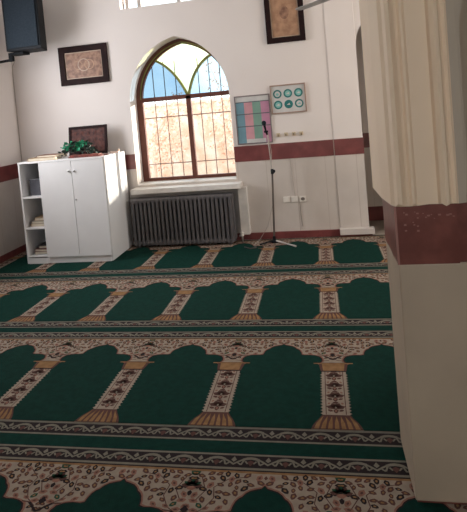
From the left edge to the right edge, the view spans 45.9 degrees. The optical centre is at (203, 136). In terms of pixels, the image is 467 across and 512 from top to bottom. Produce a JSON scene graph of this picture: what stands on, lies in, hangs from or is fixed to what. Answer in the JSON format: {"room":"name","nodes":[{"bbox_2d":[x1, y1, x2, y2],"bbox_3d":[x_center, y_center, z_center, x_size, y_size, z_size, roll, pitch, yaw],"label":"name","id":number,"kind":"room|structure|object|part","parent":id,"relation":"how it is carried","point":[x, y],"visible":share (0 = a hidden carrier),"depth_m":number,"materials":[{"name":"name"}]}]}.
{"room":"mosque","nodes":[
{"label":"mosque","id":0,"kind":"room"},
{"bbox_2d":[0,0,25,255],"bbox_3d":[-3.215,-0.081,2.716,0.250,3.450,8.136,-5,3,12],"label":"wall","id":1,"kind":"structure","parent":0,"point":[12,233],"depth_m":6.46,"materials":[{"name":"white paint"}]},
{"bbox_2d":[0,164,18,182],"bbox_3d":[-3.024,0.655,2.724,0.006,0.174,8.136,-5,3,12],"label":"trim","id":2,"kind":"structure","parent":1,"relation":"attached to","point":[9,172],"depth_m":6.40,"materials":[{"name":"red paint"}]},
{"bbox_2d":[0,244,25,262],"bbox_3d":[-2.939,1.581,2.766,0.012,0.075,8.136,-5,3,12],"label":"baseboard","id":3,"kind":"structure","parent":1,"relation":"attached to","point":[22,248],"depth_m":6.35,"materials":[{"name":"red paint"}]},
{"bbox_2d":[12,61,21,161],"bbox_3d":[-2.121,0.215,6.439,0.012,2.150,0.531,-6,3,-23],"label":"cable","id":4,"kind":"object","parent":1,"relation":"attached to","point":[14,61],"visible":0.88,"depth_m":6.65,"materials":[{"name":"black plastic"}]},
{"bbox_2d":[0,0,46,62],"bbox_3d":[-2.119,-1.232,6.203,0.716,0.760,0.309,-4,3,13],"label":"television","id":5,"kind":"object","parent":1,"relation":"attached to","point":[24,24],"visible":1,"depth_m":6.03,"materials":[{"name":"black plastic"}]},
{"bbox_2d":[3,0,38,48],"bbox_3d":[-2.011,-1.284,6.027,0.375,0.600,0.015,-4,3,13],"label":"grille","id":6,"kind":"object","parent":5,"relation":"attached to","point":[20,17],"depth_m":6.02,"materials":[{"name":"black metal"}]},
{"bbox_2d":[10,0,360,239],"bbox_3d":[1.069,-0.615,6.120,7.300,3.450,0.300,-5,3,12],"label":"wall","id":7,"kind":"structure","parent":0,"point":[233,32],"depth_m":6.16,"materials":[{"name":"white paint"}]},
{"bbox_2d":[58,42,109,85],"bbox_3d":[-1.408,-0.843,6.440,0.604,0.452,0.030,-5,3,12],"label":"picture frame","id":8,"kind":"object","parent":7,"relation":"attached to","point":[82,64],"visible":1,"depth_m":6.43,"materials":[{"name":"brown wood"}]},
{"bbox_2d":[64,49,102,79],"bbox_3d":[-1.407,-0.844,6.446,0.464,0.312,0.014,-5,3,12],"label":"picture","id":9,"kind":"object","parent":8,"relation":"attached to","point":[79,64],"depth_m":6.44},
{"bbox_2d":[125,154,135,169],"bbox_3d":[-1.501,0.345,6.550,1.449,0.174,0.006,-5,3,12],"label":"trim","id":10,"kind":"structure","parent":7,"relation":"attached to","point":[130,159],"depth_m":6.41,"materials":[{"name":"red stone"}]},
{"bbox_2d":[126,0,180,8],"bbox_3d":[-0.390,-1.777,6.441,1.120,0.510,0.040,-5,3,12],"label":"window","id":11,"kind":"structure","parent":7,"relation":"in","point":[139,3],"depth_m":6.52,"materials":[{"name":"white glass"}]},
{"bbox_2d":[131,38,250,234],"bbox_3d":[-0.192,-0.011,6.330,1.310,2.280,0.511,-5,3,12],"label":"window","id":12,"kind":"structure","parent":7,"relation":"in","point":[243,200],"depth_m":6.48,"materials":[{"name":"brown wood"}]},
{"bbox_3d":[-0.214,-0.326,6.503,1.185,1.665,0.058,-5,3,12],"label":"frame","id":13,"kind":"part","parent":12,"relation":"part of","materials":[{"name":"brown wood"}]},
{"bbox_2d":[145,58,234,176],"bbox_3d":[-0.189,-0.208,6.569,1.140,1.420,0.017,-5,3,12],"label":"grille","id":14,"kind":"object","parent":12,"relation":"attached to","point":[201,113],"depth_m":6.56,"materials":[{"name":"metal"}]},
{"bbox_3d":[-0.129,0.817,6.321,1.310,0.621,0.415,-5,3,12],"label":"sill","id":15,"kind":"part","parent":12,"relation":"part of","materials":[{"name":"stone"}]},
{"bbox_2d":[234,93,272,144],"bbox_3d":[0.548,-0.191,6.090,0.392,0.540,0.016,-5,3,12],"label":"chart","id":16,"kind":"object","parent":7,"relation":"attached to","point":[250,110],"visible":0.99,"depth_m":6.09,"materials":[{"name":"multicoloured paper"}]},
{"bbox_2d":[133,226,374,242],"bbox_3d":[-0.159,1.166,6.285,4.062,0.090,0.090,-5,3,12],"label":"baseboard","id":17,"kind":"structure","parent":7,"relation":"attached to","point":[329,232],"depth_m":6.02,"materials":[{"name":"red stone"}]},
{"bbox_2d":[264,0,305,43],"bbox_3d":[0.868,-1.323,5.944,0.416,0.600,0.030,-5,3,12],"label":"picture frame","id":18,"kind":"object","parent":7,"relation":"attached to","point":[284,23],"visible":1,"depth_m":5.95,"materials":[{"name":"brown wood"}]},
{"bbox_2d":[269,0,299,37],"bbox_3d":[0.870,-1.324,5.950,0.300,0.484,0.014,-5,3,12],"label":"picture","id":19,"kind":"object","parent":18,"relation":"attached to","point":[284,21],"depth_m":5.95},
{"bbox_2d":[283,197,289,202],"bbox_3d":[0.914,0.695,6.073,0.072,0.064,0.015,-5,3,12],"label":"wall socket","id":20,"kind":"object","parent":7,"relation":"attached to","point":[285,199],"visible":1,"depth_m":6.07,"materials":[{"name":"white plastic"}]},
{"bbox_2d":[269,82,306,113],"bbox_3d":[0.920,-0.416,5.998,0.384,0.316,0.018,-5,3,12],"label":"poster","id":21,"kind":"object","parent":7,"relation":"attached to","point":[285,98],"visible":1,"depth_m":6.00,"materials":[{"name":"white paper"}]},
{"bbox_2d":[291,196,297,201],"bbox_3d":[1.000,0.688,6.055,0.072,0.064,0.015,-5,3,12],"label":"wall socket","id":22,"kind":"object","parent":7,"relation":"attached to","point":[293,198],"visible":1,"depth_m":6.05,"materials":[{"name":"white plastic"}]},
{"bbox_2d":[234,137,363,161],"bbox_3d":[1.055,0.137,6.162,1.401,0.174,0.316,-5,3,12],"label":"trim","id":23,"kind":"structure","parent":7,"relation":"attached to","point":[347,146],"depth_m":6.01,"materials":[{"name":"red paint"}]},
{"bbox_2d":[299,196,305,201],"bbox_3d":[1.088,0.681,6.037,0.072,0.064,0.014,-5,3,12],"label":"wall socket","id":24,"kind":"object","parent":7,"relation":"attached to","point":[302,198],"visible":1,"depth_m":6.03,"materials":[{"name":"white plastic"}]},
{"bbox_2d":[323,0,368,227],"bbox_3d":[1.486,-0.690,5.870,0.301,3.352,0.009,-5,3,12],"label":"pillar","id":25,"kind":"structure","parent":7,"relation":"attached to","point":[338,14],"depth_m":5.88,"materials":[{"name":"white paint"}]},
{"bbox_2d":[356,26,382,206],"bbox_3d":[2.323,-0.734,6.282,2.400,3.450,0.534,-5,3,12],"label":"wall","id":26,"kind":"structure","parent":0,"point":[373,198],"depth_m":6.57,"materials":[{"name":"white paint"}]},
{"bbox_2d":[362,133,383,220],"bbox_3d":[2.461,0.445,6.496,2.200,1.060,0.008,-5,3,12],"label":"trim","id":27,"kind":"structure","parent":26,"relation":"attached to","point":[375,213],"depth_m":6.60,"materials":[{"name":"red stone"}]},
{"bbox_2d":[369,220,384,234],"bbox_3d":[0.508,1.375,2.694,7.400,0.100,10.000,-5,3,12],"label":"floor","id":28,"kind":"structure","parent":0,"point":[378,225],"depth_m":6.29,"materials":[{"name":"stone"}]},
{"bbox_2d":[0,235,387,277],"bbox_3d":[1.024,1.147,5.459,6.688,0.009,1.186,-5,3,12],"label":"carpet","id":29,"kind":"object","parent":28,"relation":"on","point":[337,252],"visible":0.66,"depth_m":5.52,"materials":[{"name":"green carpet"}]},
{"bbox_2d":[17,151,133,263],"bbox_3d":[-1.413,0.773,6.148,0.976,1.104,0.698,-5,3,12],"label":"base cabinet","id":30,"kind":"object","parent":29,"relation":"on","point":[83,202],"visible":0.94,"depth_m":5.83,"materials":[{"name":"white laminate"}]},
{"bbox_2d":[23,195,40,198],"bbox_3d":[-1.777,0.635,6.223,0.218,0.018,0.658,-5,3,12],"label":"shelf","id":31,"kind":"object","parent":30,"relation":"attached to","point":[24,196],"depth_m":5.92,"materials":[{"name":"white laminate"}]},
{"bbox_2d":[29,177,40,195],"bbox_3d":[-1.796,0.543,6.098,0.180,0.178,0.230,-5,3,12],"label":"storage box","id":32,"kind":"object","parent":30,"relation":"on","point":[35,189],"visible":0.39,"depth_m":6.00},
{"bbox_2d":[26,226,44,229],"bbox_3d":[-1.747,0.969,6.238,0.218,0.018,0.658,-5,3,12],"label":"shelf","id":33,"kind":"object","parent":30,"relation":"attached to","point":[27,227],"depth_m":5.93,"materials":[{"name":"white laminate"}]},
{"bbox_2d":[31,223,43,226],"bbox_3d":[-1.774,0.953,6.099,0.190,0.030,0.240,-5,3,10],"label":"book","id":34,"kind":"object","parent":30,"relation":"on","point":[39,224],"visible":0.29,"depth_m":5.99,"materials":[{"name":"paper"}]},
{"bbox_2d":[31,220,43,223],"bbox_3d":[-1.766,0.924,6.096,0.180,0.026,0.240,-4,3,15],"label":"book","id":35,"kind":"object","parent":34,"relation":"on","point":[34,221],"visible":0.29,"depth_m":5.99,"materials":[{"name":"paper"}]},
{"bbox_2d":[34,214,43,220],"bbox_3d":[-1.762,0.892,6.104,0.150,0.034,0.220,-5,3,7],"label":"book","id":36,"kind":"object","parent":35,"relation":"on","point":[38,218],"visible":0.52,"depth_m":6.00,"materials":[{"name":"paper"}]},
{"bbox_2d":[27,156,61,161],"bbox_3d":[-1.748,0.237,6.049,0.300,0.030,0.220,-5,3,8],"label":"book","id":37,"kind":"object","parent":30,"relation":"on","point":[56,157],"visible":0.93,"depth_m":5.95,"materials":[{"name":"paper"}]},
{"bbox_2d":[36,153,63,157],"bbox_3d":[-1.688,0.205,6.055,0.240,0.022,0.180,-4,3,18],"label":"book","id":38,"kind":"object","parent":37,"relation":"on","point":[55,154],"visible":1,"depth_m":5.99,"materials":[{"name":"paper"}]},
{"bbox_3d":[-1.530,0.773,5.842,0.355,1.013,0.018,-5,3,12],"label":"door","id":39,"kind":"part","parent":30,"relation":"part of","materials":[{"name":"white laminate"}]},
{"bbox_2d":[58,140,101,156],"bbox_3d":[-1.412,0.138,6.137,0.595,0.208,0.145,-5,3,12],"label":"artificial plant","id":40,"kind":"object","parent":30,"relation":"on","point":[82,145],"visible":0.93,"depth_m":6.11,"materials":[{"name":"green plant"}]},
{"bbox_2d":[68,153,103,157],"bbox_3d":[-1.268,0.200,5.910,0.360,0.030,0.115,-5,3,12],"label":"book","id":41,"kind":"object","parent":30,"relation":"on","point":[92,154],"visible":1,"depth_m":5.87,"materials":[{"name":"red paper"}]},
{"bbox_2d":[68,124,107,155],"bbox_3d":[-1.332,0.039,6.325,0.470,0.329,0.075,-5,3,12],"label":"picture frame","id":42,"kind":"object","parent":30,"relation":"on","point":[95,134],"visible":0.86,"depth_m":6.31,"materials":[{"name":"brown wood"}]},
{"bbox_3d":[-1.331,0.040,6.327,0.410,0.268,0.055,-5,3,12],"label":"carved panel","id":43,"kind":"part","parent":42,"relation":"part of","materials":[{"name":"brown wood"}]},
{"bbox_3d":[-1.179,0.746,5.768,0.356,1.013,0.018,-5,3,12],"label":"door","id":44,"kind":"part","parent":30,"relation":"part of","materials":[{"name":"white laminate"}]},
{"bbox_3d":[-1.744,1.263,6.124,0.180,0.030,0.240,-5,3,8],"label":"book","id":45,"kind":"object","parent":30,"relation":"in","visible":0},
{"bbox_2d":[35,247,46,251],"bbox_3d":[-1.739,1.233,6.110,0.170,0.028,0.230,-4,3,19],"label":"book","id":46,"kind":"object","parent":45,"relation":"on","point":[36,249],"visible":0.25,"depth_m":6.01,"materials":[{"name":"paper"}]},
{"bbox_2d":[39,241,46,248],"bbox_3d":[-1.728,1.202,6.127,0.150,0.030,0.210,-5,3,3],"label":"book","id":47,"kind":"object","parent":46,"relation":"on","point":[43,245],"visible":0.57,"depth_m":6.03,"materials":[{"name":"paper"}]},
{"bbox_2d":[130,192,243,247],"bbox_3d":[-0.188,0.936,6.164,1.258,0.556,0.138,-5,3,12],"label":"radiator","id":48,"kind":"object","parent":29,"relation":"on","point":[211,217],"visible":1,"depth_m":6.12,"materials":[{"name":"metal"}]},
{"bbox_3d":[0.315,0.878,6.066,0.062,0.495,0.120,-5,3,12],"label":"panel","id":49,"kind":"part","parent":48,"relation":"part of","materials":[{"name":"paint"}]},
{"bbox_2d":[260,130,295,246],"bbox_3d":[0.702,0.545,5.795,0.248,1.214,0.442,-6,3,-24],"label":"microphone stand","id":50,"kind":"object","parent":29,"relation":"on","point":[274,240],"visible":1,"depth_m":5.90,"materials":[{"name":"black metal"}]},
{"bbox_2d":[255,121,271,243],"bbox_3d":[0.625,0.487,5.912,0.256,1.313,0.154,-5,3,12],"label":"microphone","id":51,"kind":"object","parent":50,"relation":"attached to","point":[263,122],"visible":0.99,"depth_m":5.90,"materials":[{"name":"black plastic"}]},
{"bbox_2d":[0,268,392,329],"bbox_3d":[0.777,1.224,4.250,6.688,0.009,1.288,-5,3,12],"label":"carpet","id":52,"kind":"object","parent":28,"relation":"on","point":[360,297],"visible":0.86,"depth_m":4.32,"materials":[{"name":"green carpet"}]},
{"bbox_2d":[0,328,403,453],"bbox_3d":[0.519,1.305,2.990,6.688,0.009,1.288,-5,3,12],"label":"carpet","id":53,"kind":"structure","parent":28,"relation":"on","point":[320,389],"depth_m":2.96,"materials":[{"name":"green carpet"}]},
{"bbox_2d":[0,438,466,511],"bbox_3d":[0.262,1.385,1.731,6.688,0.009,1.288,-5,3,12],"label":"carpet","id":54,"kind":"structure","parent":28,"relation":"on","point":[36,475],"depth_m":2.22,"materials":[{"name":"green carpet"}]},
{"bbox_2d":[359,0,466,504],"bbox_3d":[1.413,-0.457,1.917,1.634,3.442,0.419,-5,3,12],"label":"pillar","id":55,"kind":"structure","parent":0,"point":[411,52],"depth_m":1.92,"materials":[{"name":"paint"}]},
{"bbox_3d":[0.703,-0.945,2.031,0.277,2.357,0.419,-5,3,12],"label":"plaster casing","id":56,"kind":"part","parent":55,"relation":"part of","materials":[{"name":"beige paint"}]},
{"bbox_2d":[459,0,466,154],"bbox_3d":[2.539,-0.589,2.614,2.500,3.442,0.100,-5,3,12],"label":"wall","id":57,"kind":"structure","parent":0,"point":[463,12],"depth_m":2.82,"materials":[{"name":"grey paint"}]},
{"bbox_3d":[0.196,-2.157,2.532,7.400,0.100,10.000,-5,3,12],"label":"ceiling","id":58,"kind":"structure","parent":0,"visible":0},
{"bbox_2d":[295,0,328,9],"bbox_3d":[1.194,-1.658,4.079,1.150,1.210,1.242,-5,3,12],"label":"ceiling fan","id":59,"kind":"object","parent":58,"relation":"hanging from","point":[317,2],"visible":1,"depth_m":4.61,"materials":[{"name":"white metal"}]},
{"label":"outside","id":60,"kind":"structure","parent":0,"visible":0},
{"bbox_3d":[1.669,1.158,16.147,24.000,0.100,16.800,-5,3,12],"label":"ground","id":61,"kind":"structure","parent":60,"visible":0},
{"bbox_2d":[144,86,189,177],"bbox_3d":[-1.065,0.146,11.784,1.803,2.794,1.784,-6,3,-22],"label":"tree","id":62,"kind":"object","parent":61,"relation":"on","point":[153,148],"visible":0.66,"depth_m":11.76,"materials":[{"name":"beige plant"}]},
{"bbox_2d":[144,97,235,176],"bbox_3d":[1.847,0.124,12.491,20.100,2.260,0.330,-5,3,12],"label":"wall","id":63,"kind":"structure","parent":61,"relation":"on","point":[210,153],"depth_m":12.78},
{"bbox_2d":[185,62,234,163],"bbox_3d":[0.550,-0.153,11.441,1.714,3.135,1.777,-3,3,34],"label":"tree","id":64,"kind":"object","parent":61,"relation":"on","point":[221,144],"visible":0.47,"depth_m":11.29,"materials":[{"name":"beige plant"}]}
]}

